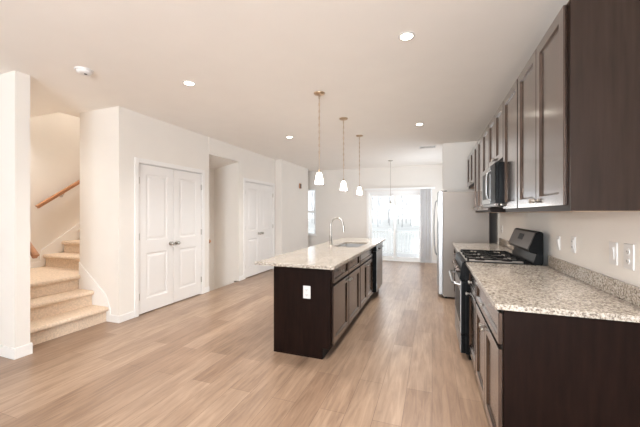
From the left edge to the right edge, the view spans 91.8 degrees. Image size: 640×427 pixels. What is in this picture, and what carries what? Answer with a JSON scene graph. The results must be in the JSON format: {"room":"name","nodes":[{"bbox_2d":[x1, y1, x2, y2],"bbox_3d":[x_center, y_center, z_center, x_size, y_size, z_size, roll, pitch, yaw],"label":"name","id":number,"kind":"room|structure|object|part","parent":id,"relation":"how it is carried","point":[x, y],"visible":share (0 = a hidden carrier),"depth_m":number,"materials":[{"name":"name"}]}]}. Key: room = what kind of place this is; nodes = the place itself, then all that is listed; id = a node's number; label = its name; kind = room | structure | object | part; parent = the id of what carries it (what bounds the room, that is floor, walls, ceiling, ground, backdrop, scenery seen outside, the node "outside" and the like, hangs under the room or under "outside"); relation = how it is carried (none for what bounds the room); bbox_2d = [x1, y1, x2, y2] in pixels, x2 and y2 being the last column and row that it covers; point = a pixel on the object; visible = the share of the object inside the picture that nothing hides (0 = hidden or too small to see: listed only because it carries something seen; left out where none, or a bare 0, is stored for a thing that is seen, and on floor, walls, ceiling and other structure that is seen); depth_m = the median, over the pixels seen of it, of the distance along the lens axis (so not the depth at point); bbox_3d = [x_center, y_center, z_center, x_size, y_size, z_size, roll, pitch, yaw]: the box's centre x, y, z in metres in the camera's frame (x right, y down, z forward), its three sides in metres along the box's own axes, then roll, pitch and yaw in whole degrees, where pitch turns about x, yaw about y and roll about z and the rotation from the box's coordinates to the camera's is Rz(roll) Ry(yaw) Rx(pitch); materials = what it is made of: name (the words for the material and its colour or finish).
{"room":"kitchen","nodes":[
{"label":"kitchen","id":0,"kind":"room"},
{"bbox_2d":[0,71,29,347],"bbox_3d":[-3.786,0.013,3.295,2.040,2.695,0.115,0,0,20],"label":"wall","id":1,"kind":"structure","parent":0,"point":[14,85],"depth_m":2.94,"materials":[{"name":"paint"}]},
{"bbox_2d":[0,342,32,359],"bbox_3d":[-3.779,1.308,3.292,2.054,0.105,0.143,0,0,20],"label":"baseboard","id":2,"kind":"structure","parent":1,"relation":"attached to","point":[5,351],"depth_m":2.93,"materials":[{"name":"white paint"}]},
{"bbox_2d":[30,242,39,257],"bbox_3d":[-3.211,0.097,3.204,0.814,0.703,0.106,0,0,20],"label":"handrail","id":3,"kind":"object","parent":1,"relation":"attached to","point":[33,252],"visible":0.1,"depth_m":3.10,"materials":[{"name":"brown wood"}]},
{"bbox_2d":[30,112,79,266],"bbox_3d":[-3.871,-1.180,5.795,0.120,5.320,4.530,0,0,20],"label":"wall","id":4,"kind":"structure","parent":0,"point":[55,137],"depth_m":4.82,"materials":[{"name":"paint"}]},
{"bbox_2d":[30,223,79,267],"bbox_3d":[-4.011,-0.135,5.209,0.014,1.880,3.328,0,0,20],"label":"trim","id":5,"kind":"structure","parent":4,"relation":"attached to","point":[56,246],"depth_m":4.87,"materials":[{"name":"white paint"}]},
{"bbox_2d":[35,179,79,207],"bbox_3d":[-3.799,-0.943,5.667,0.106,1.736,2.351,0,0,20],"label":"handrail","id":6,"kind":"object","parent":4,"relation":"attached to","point":[60,193],"visible":0.37,"depth_m":4.82,"materials":[{"name":"brown wood"}]},
{"bbox_2d":[80,106,274,315],"bbox_3d":[-2.144,0.013,5.897,0.720,2.695,4.085,0,0,20],"label":"wall","id":7,"kind":"structure","parent":0,"point":[111,138],"depth_m":4.02,"materials":[{"name":"paint"}]},
{"bbox_2d":[79,262,110,321],"bbox_3d":[-2.905,1.000,3.993,0.578,0.720,0.012,0,0,20],"label":"trim","id":8,"kind":"structure","parent":7,"relation":"attached to","point":[86,282],"depth_m":3.99,"materials":[{"name":"white paint"}]},
{"bbox_2d":[110,286,209,322],"bbox_3d":[-2.280,1.315,4.647,0.154,0.090,1.669,0,0,20],"label":"baseboard","id":9,"kind":"structure","parent":7,"relation":"attached to","point":[113,318],"depth_m":3.91,"materials":[{"name":"white paint"}]},
{"bbox_2d":[134,157,204,316],"bbox_3d":[-2.222,0.311,4.678,0.161,2.097,1.324,0,0,20],"label":"door","id":10,"kind":"structure","parent":7,"relation":"in","point":[169,203],"depth_m":4.55,"materials":[{"name":"white paint"}]},
{"bbox_2d":[209,137,252,168],"bbox_3d":[-1.974,-1.129,6.173,0.612,0.409,1.430,0,0,20],"label":"soffit","id":11,"kind":"object","parent":7,"relation":"attached to","point":[221,153],"depth_m":5.94,"materials":[{"name":"paint"}]},
{"bbox_2d":[243,178,274,278],"bbox_3d":[-1.374,0.311,7.025,0.161,2.097,1.334,0,0,20],"label":"door","id":12,"kind":"structure","parent":7,"relation":"in","point":[258,199],"depth_m":6.92,"materials":[{"name":"white paint"}]},
{"bbox_2d":[209,168,213,279],"bbox_3d":[-2.484,0.013,5.839,0.120,2.695,3.505,0,0,20],"label":"wall","id":13,"kind":"structure","parent":0,"point":[211,171],"depth_m":6.37,"materials":[{"name":"paint"}]},
{"bbox_2d":[209,163,236,290],"bbox_3d":[-2.068,1.363,5.931,0.700,5.395,1.130,0,0,20],"label":"wall","id":14,"kind":"structure","parent":0,"point":[223,176],"depth_m":6.37,"materials":[{"name":"paint"}]},
{"bbox_2d":[0,261,489,426],"bbox_3d":[-1.231,1.420,3.406,6.770,0.120,12.770,0,0,20],"label":"floor","id":15,"kind":"structure","parent":0,"point":[209,359],"depth_m":2.70,"materials":[{"name":"brown wood"}]},
{"bbox_2d":[30,229,108,344],"bbox_3d":[-3.186,0.249,4.967,1.728,2.219,3.434,0,0,20],"label":"carpeted staircase","id":16,"kind":"structure","parent":15,"relation":"on","point":[58,307],"depth_m":3.74,"materials":[{"name":"beige carpet"}]},
{"bbox_2d":[274,255,359,358],"bbox_3d":[0.042,0.918,3.507,0.635,0.883,1.184,0,0,20],"label":"base cabinet","id":17,"kind":"object","parent":15,"relation":"on","point":[305,327],"visible":0.93,"depth_m":2.98,"materials":[{"name":"brown wood"}]},
{"bbox_3d":[-0.217,1.352,2.973,0.508,0.016,0.002,0,0,20],"label":"shoe moulding","id":18,"kind":"part","parent":17,"relation":"part of","materials":[{"name":"brown wood"}]},
{"bbox_3d":[-0.180,0.918,2.966,0.585,0.883,0.012,0,0,20],"label":"panel","id":19,"kind":"part","parent":17,"relation":"part of","materials":[{"name":"brown wood"}]},
{"bbox_2d":[303,286,310,298],"bbox_3d":[-0.125,0.745,2.934,0.075,0.120,0.011,0,0,20],"label":"island outlet","id":20,"kind":"object","parent":17,"relation":"attached to","point":[306,289],"visible":1,"depth_m":2.93,"materials":[{"name":"white plastic"}]},
{"bbox_2d":[255,238,384,269],"bbox_3d":[0.276,0.461,4.177,0.770,0.030,3.065,0,0,20],"label":"countertop","id":21,"kind":"structure","parent":17,"relation":"on","point":[325,256],"depth_m":3.29,"materials":[{"name":"stone"}]},
{"bbox_2d":[329,217,344,244],"bbox_3d":[0.234,0.249,4.383,0.237,0.393,0.094,0,0,20],"label":"kitchen faucet","id":22,"kind":"object","parent":21,"relation":"on","point":[340,219],"visible":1,"depth_m":4.41,"materials":[{"name":"silver metal"}]},
{"bbox_3d":[0.239,0.195,4.401,0.206,0.283,0.026,0,0,20],"label":"spout","id":23,"kind":"part","parent":22,"relation":"part of","materials":[{"name":"silver metal"}]},
{"bbox_2d":[338,244,364,246],"bbox_3d":[0.457,0.562,4.481,0.377,0.171,0.761,0,0,20],"label":"sink","id":24,"kind":"object","parent":21,"relation":"in","point":[344,245],"visible":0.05,"depth_m":4.83,"materials":[{"name":"silver metal"}]},
{"bbox_3d":[0.212,0.581,3.163,0.020,0.158,0.553,0,0,20],"label":"drawer","id":25,"kind":"part","parent":17,"relation":"part of","materials":[{"name":"brown wood"}]},
{"bbox_3d":[0.212,0.960,3.163,0.020,0.550,0.553,0,0,20],"label":"door","id":26,"kind":"part","parent":17,"relation":"part of","materials":[{"name":"brown wood"}]},
{"bbox_3d":[0.406,0.960,3.700,0.020,0.550,0.545,0,0,20],"label":"door","id":27,"kind":"part","parent":17,"relation":"part of","materials":[{"name":"brown wood"}]},
{"bbox_3d":[0.406,0.581,3.700,0.020,0.158,0.545,0,0,20],"label":"drawer","id":28,"kind":"part","parent":17,"relation":"part of","materials":[{"name":"brown wood"}]},
{"bbox_2d":[359,248,372,308],"bbox_3d":[0.409,0.918,4.525,0.635,0.883,0.978,0,0,20],"label":"base cabinet","id":29,"kind":"object","parent":15,"relation":"on","point":[366,259],"visible":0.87,"depth_m":4.35,"materials":[{"name":"brown wood"}]},
{"bbox_3d":[0.586,0.960,4.197,0.020,0.550,0.442,0,0,20],"label":"door","id":30,"kind":"part","parent":29,"relation":"part of","materials":[{"name":"brown wood"}]},
{"bbox_3d":[0.665,0.581,4.415,0.020,0.158,0.905,0,0,20],"label":"drawer","id":31,"kind":"part","parent":29,"relation":"part of","materials":[{"name":"brown wood"}]},
{"bbox_3d":[0.742,0.960,4.628,0.020,0.550,0.453,0,0,20],"label":"door","id":32,"kind":"part","parent":29,"relation":"part of","materials":[{"name":"brown wood"}]},
{"bbox_2d":[369,242,383,297],"bbox_3d":[0.719,0.920,5.261,0.667,0.880,0.607,0,0,20],"label":"dishwasher","id":33,"kind":"object","parent":15,"relation":"on","point":[377,250],"visible":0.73,"depth_m":4.95,"materials":[{"name":"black metal"}]},
{"bbox_3d":[0.961,0.922,5.174,0.062,0.645,0.601,0,0,20],"label":"door","id":34,"kind":"part","parent":33,"relation":"part of","materials":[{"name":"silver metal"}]},
{"bbox_2d":[453,248,456,295],"bbox_3d":[2.230,0.918,4.362,0.660,0.883,0.620,0,0,20],"label":"base cabinet","id":35,"kind":"object","parent":15,"relation":"on","point":[455,251],"visible":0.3,"depth_m":4.69,"materials":[{"name":"brown wood"}]},
{"bbox_2d":[433,191,488,297],"bbox_3d":[2.366,0.496,5.307,0.806,1.728,0.910,0,0,20],"label":"refrigerator","id":36,"kind":"object","parent":15,"relation":"on","point":[457,222],"visible":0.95,"depth_m":4.92,"materials":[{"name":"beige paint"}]},
{"bbox_3d":[2.033,0.250,5.442,0.089,0.996,0.024,0,0,20],"label":"door handle","id":37,"kind":"part","parent":36,"relation":"part of","materials":[{"name":"silver metal"}]},
{"bbox_3d":[2.016,0.472,5.219,0.076,1.655,0.501,0,0,20],"label":"door","id":38,"kind":"part","parent":36,"relation":"part of","materials":[{"name":"silver metal"}]},
{"bbox_2d":[465,270,476,372],"bbox_3d":[1.561,0.918,2.511,0.660,0.883,0.491,0,0,20],"label":"base cabinet","id":39,"kind":"object","parent":15,"relation":"on","point":[472,282],"visible":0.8,"depth_m":2.62,"materials":[{"name":"brown wood"}]},
{"bbox_3d":[1.288,0.581,2.610,0.020,0.158,0.468,0,0,20],"label":"drawer","id":40,"kind":"part","parent":39,"relation":"part of","materials":[{"name":"brown wood"}]},
{"bbox_3d":[1.288,0.960,2.610,0.020,0.550,0.468,0,0,20],"label":"door","id":41,"kind":"part","parent":39,"relation":"part of","materials":[{"name":"brown wood"}]},
{"bbox_2d":[449,228,542,359],"bbox_3d":[1.706,0.757,3.136,0.723,1.205,0.760,0,0,20],"label":"gas range","id":42,"kind":"object","parent":15,"relation":"on","point":[528,249],"visible":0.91,"depth_m":2.88,"materials":[{"name":"black metal"}]},
{"bbox_2d":[449,270,465,334],"bbox_3d":[1.421,0.873,3.239,0.118,0.495,0.752,0,0,20],"label":"oven","id":43,"kind":"object","parent":42,"relation":"in","point":[460,283],"depth_m":2.89,"materials":[{"name":"silver metal"}]},
{"bbox_3d":[1.451,0.535,3.228,0.054,0.160,0.760,0,0,20],"label":"control panel","id":44,"kind":"part","parent":42,"relation":"part of","materials":[{"name":"silver metal"}]},
{"bbox_3d":[1.457,1.212,3.226,0.041,0.165,0.752,0,0,20],"label":"storage drawer","id":45,"kind":"part","parent":42,"relation":"part of","materials":[{"name":"black metal"}]},
{"bbox_2d":[457,252,542,265],"bbox_3d":[1.749,0.449,3.120,0.620,0.012,0.760,0,0,20],"label":"cooktop","id":46,"kind":"object","parent":42,"relation":"in","point":[461,257],"depth_m":2.91,"materials":[{"name":"black metal"}]},
{"bbox_2d":[476,281,639,426],"bbox_3d":[1.327,0.918,1.863,0.660,0.883,0.884,0,0,20],"label":"base cabinet","id":47,"kind":"object","parent":15,"relation":"on","point":[533,369],"visible":0.95,"depth_m":1.47,"materials":[{"name":"brown wood"}]},
{"bbox_3d":[1.129,0.960,2.168,0.020,0.550,0.420,0,0,20],"label":"door","id":48,"kind":"part","parent":47,"relation":"part of","materials":[{"name":"brown wood"}]},
{"bbox_3d":[1.055,0.581,1.964,0.020,0.158,0.856,0,0,20],"label":"drawer","id":49,"kind":"part","parent":47,"relation":"part of","materials":[{"name":"brown wood"}]},
{"bbox_3d":[0.982,0.960,1.762,0.020,0.550,0.428,0,0,20],"label":"door","id":50,"kind":"part","parent":47,"relation":"part of","materials":[{"name":"brown wood"}]},
{"bbox_2d":[466,256,639,322],"bbox_3d":[1.414,0.417,2.086,0.656,0.118,1.408,0,0,20],"label":"countertop","id":51,"kind":"structure","parent":47,"relation":"on","point":[561,287],"depth_m":1.75,"materials":[{"name":"beige stone"}]},
{"bbox_3d":[1.201,0.918,1.442,0.610,0.883,0.006,0,0,20],"label":"panel","id":52,"kind":"part","parent":47,"relation":"part of","materials":[{"name":"brown wood"}]},
{"bbox_3d":[2.017,0.919,3.772,0.660,0.883,0.625,0,0,20],"label":"base cabinet","id":53,"kind":"object","parent":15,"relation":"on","visible":0},
{"bbox_2d":[452,238,514,252],"bbox_3d":[2.131,0.417,4.069,0.656,0.118,1.278,0,0,20],"label":"countertop","id":54,"kind":"structure","parent":53,"relation":"on","point":[503,245],"depth_m":4.11,"materials":[{"name":"beige stone"}]},
{"bbox_2d":[0,0,568,170],"bbox_3d":[-1.231,-1.395,3.406,6.770,0.120,12.770,0,0,20],"label":"ceiling","id":55,"kind":"structure","parent":0,"point":[256,67],"depth_m":2.80,"materials":[{"name":"paint"}]},
{"bbox_2d":[74,66,93,75],"bbox_3d":[-2.195,-1.313,2.886,0.150,0.044,0.150,0,0,20],"label":"smoke detector","id":56,"kind":"object","parent":55,"relation":"attached to","point":[84,71],"visible":1,"depth_m":2.85,"materials":[{"name":"white plastic"}]},
{"bbox_2d":[182,81,195,85],"bbox_3d":[-1.341,-1.332,3.175,0.128,0.005,0.128,0,0,20],"label":"recessed light","id":57,"kind":"object","parent":55,"relation":"in","point":[188,83],"visible":1,"depth_m":3.17,"materials":[{"name":"white plastic"}]},
{"bbox_2d":[314,91,324,183],"bbox_3d":[-0.009,-0.832,3.437,0.124,1.007,0.124,0,0,20],"label":"pendant light","id":58,"kind":"object","parent":55,"relation":"hanging from","point":[319,178],"visible":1,"depth_m":3.42,"materials":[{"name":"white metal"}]},
{"bbox_3d":[-0.009,-0.899,3.437,0.006,0.832,0.006,0,0,20],"label":"stem","id":59,"kind":"part","parent":58,"relation":"part of","materials":[{"name":"gold metal"}]},
{"bbox_3d":[-0.009,-0.392,3.437,0.100,0.128,0.100,0,0,20],"label":"lamp shade","id":60,"kind":"part","parent":58,"relation":"part of","materials":[{"name":"white glass"}]},
{"bbox_2d":[339,117,347,189],"bbox_3d":[0.331,-0.832,4.357,0.124,1.007,0.124,0,0,20],"label":"pendant light","id":61,"kind":"object","parent":55,"relation":"hanging from","point":[343,183],"visible":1,"depth_m":4.34,"materials":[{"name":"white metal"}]},
{"bbox_3d":[0.331,-0.899,4.357,0.006,0.832,0.006,0,0,20],"label":"stem","id":62,"kind":"part","parent":61,"relation":"part of","materials":[{"name":"gold metal"}]},
{"bbox_3d":[0.331,-0.392,4.357,0.100,0.128,0.100,0,0,20],"label":"lamp shade","id":63,"kind":"part","parent":61,"relation":"part of","materials":[{"name":"white glass"}]},
{"bbox_2d":[356,135,362,194],"bbox_3d":[0.676,-0.832,5.311,0.124,1.007,0.124,0,0,20],"label":"pendant light","id":64,"kind":"object","parent":55,"relation":"hanging from","point":[359,190],"visible":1,"depth_m":5.31,"materials":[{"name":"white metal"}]},
{"bbox_3d":[0.676,-0.899,5.311,0.006,0.832,0.006,0,0,20],"label":"stem","id":65,"kind":"part","parent":64,"relation":"part of","materials":[{"name":"gold metal"}]},
{"bbox_3d":[0.676,-0.392,5.311,0.100,0.128,0.100,0,0,20],"label":"lamp shade","id":66,"kind":"part","parent":64,"relation":"part of","materials":[{"name":"white glass"}]},
{"bbox_2d":[383,160,397,207],"bbox_3d":[1.777,-0.735,7.811,0.380,1.200,0.380,0,0,20],"label":"dining pendant","id":67,"kind":"object","parent":55,"relation":"hanging from","point":[390,205],"visible":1,"depth_m":7.79,"materials":[{"name":"silver metal"}]},
{"bbox_3d":[1.777,-0.780,7.811,0.009,1.070,0.009,0,0,-3],"label":"stem","id":68,"kind":"part","parent":67,"relation":"part of","materials":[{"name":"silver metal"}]},
{"bbox_3d":[1.777,-0.188,7.811,0.380,0.105,0.380,0,0,20],"label":"lamp shade","id":69,"kind":"part","parent":67,"relation":"part of","materials":[{"name":"white glass"}]},
{"bbox_2d":[398,31,414,40],"bbox_3d":[0.651,-1.332,2.333,0.128,0.005,0.128,0,0,20],"label":"recessed light","id":70,"kind":"object","parent":55,"relation":"in","point":[408,35],"visible":1,"depth_m":2.33,"materials":[{"name":"white plastic"}]},
{"bbox_2d":[419,145,435,148],"bbox_3d":[2.156,-1.331,6.217,0.320,0.008,0.200,0,0,20],"label":"ceiling vent","id":71,"kind":"object","parent":55,"relation":"in","point":[433,146],"visible":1,"depth_m":6.23,"materials":[{"name":"white plastic"}]},
{"bbox_2d":[275,159,307,255],"bbox_3d":[-0.845,0.013,8.535,0.410,2.695,1.760,0,0,20],"label":"wall","id":72,"kind":"structure","parent":0,"point":[291,202],"depth_m":8.13,"materials":[{"name":"paint"}]},
{"bbox_2d":[308,164,441,259],"bbox_3d":[1.191,0.013,9.256,5.950,2.695,0.120,0,0,20],"label":"wall","id":73,"kind":"structure","parent":0,"point":[332,202],"depth_m":9.25,"materials":[{"name":"paint"}]},
{"bbox_2d":[308,189,316,235],"bbox_3d":[-0.443,-0.035,9.817,0.755,1.470,0.135,0,0,20],"label":"window","id":74,"kind":"structure","parent":73,"relation":"in","point":[309,234],"depth_m":9.67,"materials":[{"name":"white plastic"}]},
{"bbox_2d":[366,189,424,262],"bbox_3d":[2.152,0.325,8.898,1.630,2.070,0.140,0,0,20],"label":"door","id":75,"kind":"structure","parent":73,"relation":"in","point":[369,193],"depth_m":8.89,"materials":[{"name":"white paint"}]},
{"bbox_3d":[1.841,0.370,9.053,0.770,1.920,0.040,0,0,20],"label":"sash","id":76,"kind":"part","parent":75,"relation":"part of","materials":[{"name":"clear glass"}]},
{"bbox_3d":[2.476,0.370,8.781,0.770,1.920,0.040,0,0,20],"label":"sash","id":77,"kind":"part","parent":75,"relation":"part of","materials":[{"name":"clear glass"}]},
{"bbox_2d":[364,187,434,261],"bbox_3d":[2.214,0.297,8.755,1.945,2.045,0.087,0,0,20],"label":"vertical blinds","id":78,"kind":"object","parent":73,"relation":"attached to","point":[422,189],"visible":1,"depth_m":8.51,"materials":[{"name":"white plastic"}]},
{"bbox_3d":[2.216,-0.700,8.761,1.945,0.050,0.075,0,0,20],"label":"head rail","id":79,"kind":"part","parent":78,"relation":"part of","materials":[{"name":"white plastic"}]},
{"bbox_2d":[442,141,476,191],"bbox_3d":[2.721,0.013,5.854,0.760,2.695,0.120,0,0,20],"label":"wall","id":80,"kind":"structure","parent":0,"point":[454,155],"depth_m":5.85,"materials":[{"name":"paint"}]},
{"bbox_2d":[489,212,639,286],"bbox_3d":[1.896,0.013,2.276,0.120,2.695,12.770,0,0,20],"label":"wall","id":81,"kind":"structure","parent":0,"point":[593,231],"depth_m":2.04,"materials":[{"name":"paint"}]},
{"bbox_2d":[467,148,473,188],"bbox_3d":[2.618,-0.725,5.026,0.385,0.575,0.928,0,0,20],"label":"upper cabinet","id":82,"kind":"object","parent":81,"relation":"attached to","point":[470,159],"visible":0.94,"depth_m":5.07,"materials":[{"name":"brown wood"}]},
{"bbox_3d":[2.552,-0.734,5.293,0.020,0.532,0.450,0,0,20],"label":"door","id":83,"kind":"part","parent":82,"relation":"part of","materials":[{"name":"brown wood"}]},
{"bbox_3d":[2.397,-0.734,4.863,0.020,0.532,0.452,0,0,20],"label":"door","id":84,"kind":"part","parent":82,"relation":"part of","materials":[{"name":"brown wood"}]},
{"bbox_2d":[472,141,478,212],"bbox_3d":[2.396,-0.510,4.410,0.385,1.003,0.376,0,0,20],"label":"upper cabinet","id":85,"kind":"object","parent":81,"relation":"attached to","point":[475,208],"visible":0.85,"depth_m":4.47,"materials":[{"name":"brown wood"}]},
{"bbox_3d":[2.252,-0.520,4.462,0.020,0.960,0.356,0,0,20],"label":"door","id":86,"kind":"part","parent":85,"relation":"part of","materials":[{"name":"brown wood"}]},
{"bbox_2d":[488,102,502,167],"bbox_3d":[1.905,-0.741,3.053,0.385,0.543,0.763,0,0,20],"label":"upper cabinet","id":87,"kind":"object","parent":81,"relation":"attached to","point":[495,126],"visible":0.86,"depth_m":3.05,"materials":[{"name":"brown wood"}]},
{"bbox_3d":[1.826,-0.750,3.282,0.020,0.500,0.370,0,0,20],"label":"door","id":88,"kind":"part","parent":87,"relation":"part of","materials":[{"name":"brown wood"}]},
{"bbox_2d":[482,162,502,207],"bbox_3d":[1.866,-0.263,3.067,0.464,0.395,0.757,0,0,20],"label":"microwave","id":89,"kind":"object","parent":87,"relation":"attached to","point":[492,177],"visible":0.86,"depth_m":2.89,"materials":[{"name":"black metal"}]},
{"bbox_3d":[1.613,-0.265,2.971,0.054,0.297,0.020,0,0,20],"label":"handle","id":90,"kind":"part","parent":89,"relation":"part of","materials":[{"name":"silver metal"}]},
{"bbox_3d":[1.709,-0.278,3.124,0.026,0.365,0.757,0,0,20],"label":"door","id":91,"kind":"part","parent":89,"relation":"part of","materials":[{"name":"silver metal"}]},
{"bbox_3d":[1.602,-0.278,2.870,0.002,0.345,0.187,0,0,20],"label":"control panel","id":92,"kind":"part","parent":89,"relation":"part of","materials":[{"name":"silver metal"}]},
{"bbox_3d":[1.698,-0.750,2.927,0.020,0.500,0.370,0,0,20],"label":"door","id":93,"kind":"part","parent":87,"relation":"part of","materials":[{"name":"brown wood"}]},
{"bbox_2d":[478,125,523,212],"bbox_3d":[2.183,-0.510,3.823,0.385,1.003,0.870,0,0,20],"label":"upper cabinet","id":94,"kind":"object","parent":81,"relation":"attached to","point":[483,140],"visible":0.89,"depth_m":3.86,"materials":[{"name":"brown wood"}]},
{"bbox_3d":[2.113,-0.520,4.077,0.020,0.960,0.420,0,0,20],"label":"door","id":95,"kind":"part","parent":94,"relation":"part of","materials":[{"name":"brown wood"}]},
{"bbox_3d":[1.967,-0.520,3.674,0.020,0.960,0.424,0,0,20],"label":"door","id":96,"kind":"part","parent":94,"relation":"part of","materials":[{"name":"brown wood"}]},
{"bbox_3d":[2.212,-0.011,3.812,0.315,0.003,0.840,0,0,20],"label":"underside panel","id":97,"kind":"part","parent":94,"relation":"part of","materials":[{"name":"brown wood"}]},
{"bbox_2d":[499,238,514,249],"bbox_3d":[2.429,0.402,3.961,0.020,0.088,1.278,0,0,20],"label":"backsplash","id":98,"kind":"structure","parent":81,"relation":"attached to","point":[503,242],"depth_m":4.17,"materials":[{"name":"stone"}]},
{"bbox_2d":[500,79,519,211],"bbox_3d":[1.692,-0.510,2.463,0.385,1.003,0.488,0,0,20],"label":"upper cabinet","id":99,"kind":"object","parent":81,"relation":"attached to","point":[510,102],"visible":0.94,"depth_m":2.51,"materials":[{"name":"brown wood"}]},
{"bbox_2d":[556,236,559,249],"bbox_3d":[1.894,0.235,2.468,0.014,0.110,0.060,0,0,20],"label":"wall switch","id":100,"kind":"object","parent":81,"relation":"attached to","point":[558,237],"visible":1,"depth_m":2.46,"materials":[{"name":"white plastic"}]},
{"bbox_2d":[571,236,575,252],"bbox_3d":[1.802,0.220,2.209,0.012,0.115,0.070,0,0,20],"label":"wall outlet","id":101,"kind":"object","parent":81,"relation":"attached to","point":[573,239],"visible":1,"depth_m":2.19,"materials":[{"name":"white plastic"}]},
{"bbox_2d":[518,0,639,211],"bbox_3d":[1.458,-0.510,1.815,0.385,1.003,0.885,0,0,20],"label":"upper cabinet","id":102,"kind":"object","parent":81,"relation":"attached to","point":[579,89],"visible":1,"depth_m":1.43,"materials":[{"name":"brown wood"}]},
{"bbox_3d":[1.390,-0.520,2.075,0.020,0.960,0.418,0,0,20],"label":"door","id":103,"kind":"part","parent":102,"relation":"part of","materials":[{"name":"brown wood"}]},
{"bbox_3d":[1.246,-0.520,1.677,0.020,0.960,0.412,0,0,20],"label":"door","id":104,"kind":"part","parent":102,"relation":"part of","materials":[{"name":"brown wood"}]},
{"bbox_3d":[1.486,-0.011,1.805,0.315,0.003,0.855,0,0,20],"label":"underside panel","id":105,"kind":"part","parent":102,"relation":"part of","materials":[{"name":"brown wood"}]},
{"bbox_2d":[548,256,639,306],"bbox_3d":[1.713,0.402,1.978,0.020,0.088,1.408,0,0,20],"label":"backsplash","id":106,"kind":"structure","parent":81,"relation":"attached to","point":[630,293],"depth_m":1.82,"materials":[{"name":"stone"}]},
{"bbox_2d":[609,241,617,264],"bbox_3d":[1.624,0.220,1.721,0.014,0.125,0.080,0,0,20],"label":"wall switch","id":107,"kind":"object","parent":81,"relation":"attached to","point":[613,246],"visible":1,"depth_m":1.71,"materials":[{"name":"white plastic"}]},
{"bbox_2d":[624,243,634,270],"bbox_3d":[1.576,0.220,1.584,0.011,0.130,0.085,0,0,20],"label":"wall outlet","id":108,"kind":"object","parent":81,"relation":"attached to","point":[629,249],"visible":1,"depth_m":1.57,"materials":[{"name":"white plastic"}]},
{"label":"outside","id":109,"kind":"structure","parent":0,"visible":0},
{"bbox_2d":[308,218,418,254],"bbox_3d":[9.933,2.710,86.353,200.000,0.100,150.820,0,0,20],"label":"ground","id":110,"kind":"structure","parent":109,"point":[383,225],"depth_m":48.51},
{"bbox_2d":[308,191,314,220],"bbox_3d":[-1.203,-6.462,66.521,4.334,18.251,4.546,0,0,39],"label":"bare tree","id":111,"kind":"object","parent":110,"relation":"on","point":[308,191],"visible":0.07,"depth_m":66.37,"materials":[{"name":"grey plant"}]},
{"bbox_2d":[372,196,388,226],"bbox_3d":[11.810,-6.453,61.315,4.077,18.226,4.733,0,0,-1],"label":"bare tree","id":112,"kind":"object","parent":110,"relation":"on","point":[378,196],"visible":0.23,"depth_m":61.34,"materials":[{"name":"grey plant"}]},
{"bbox_2d":[381,196,391,222],"bbox_3d":[18.715,-6.509,84.547,4.735,18.339,4.080,0,0,10],"label":"bare tree","id":113,"kind":"object","parent":110,"relation":"on","point":[383,196],"visible":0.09,"depth_m":84.17,"materials":[{"name":"grey plant"}]},
{"bbox_2d":[381,196,398,225],"bbox_3d":[15.378,-5.549,68.380,3.952,16.425,3.661,0,0,2],"label":"bare tree","id":114,"kind":"object","parent":110,"relation":"on","point":[389,196],"visible":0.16,"depth_m":68.33,"materials":[{"name":"grey plant"}]},
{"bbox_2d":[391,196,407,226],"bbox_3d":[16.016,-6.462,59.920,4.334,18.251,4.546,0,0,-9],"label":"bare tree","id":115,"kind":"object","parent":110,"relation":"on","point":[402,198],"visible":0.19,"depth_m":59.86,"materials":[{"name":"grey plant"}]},
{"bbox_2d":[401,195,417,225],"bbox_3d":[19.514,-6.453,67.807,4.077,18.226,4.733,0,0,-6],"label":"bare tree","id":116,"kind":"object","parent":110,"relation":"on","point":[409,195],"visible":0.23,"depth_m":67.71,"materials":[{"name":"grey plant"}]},
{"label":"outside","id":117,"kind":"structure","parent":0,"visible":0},
{"bbox_2d":[382,253,418,257],"bbox_3d":[2.218,1.570,10.554,11.000,0.060,3.000,0,0,20],"label":"deck","id":118,"kind":"object","parent":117,"point":[383,254],"visible":0.02,"depth_m":11.37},
{"bbox_2d":[308,229,418,254],"bbox_3d":[2.642,1.060,11.698,11.020,0.960,0.100,0,0,20],"label":"deck railing","id":119,"kind":"object","parent":118,"relation":"on","point":[389,232],"visible":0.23,"depth_m":11.64,"materials":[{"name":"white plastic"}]},
{"bbox_3d":[2.633,0.675,11.702,11.000,0.050,0.080,0,0,20],"label":"rail","id":120,"kind":"part","parent":119,"relation":"part of","materials":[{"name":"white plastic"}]},
{"bbox_3d":[2.642,1.060,11.698,0.100,0.960,0.100,0,0,20],"label":"post","id":121,"kind":"part","parent":119,"relation":"part of","materials":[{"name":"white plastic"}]},
{"bbox_3d":[2.633,1.435,11.702,11.000,0.050,0.040,0,0,20],"label":"rail","id":122,"kind":"part","parent":119,"relation":"part of","materials":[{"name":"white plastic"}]}
]}

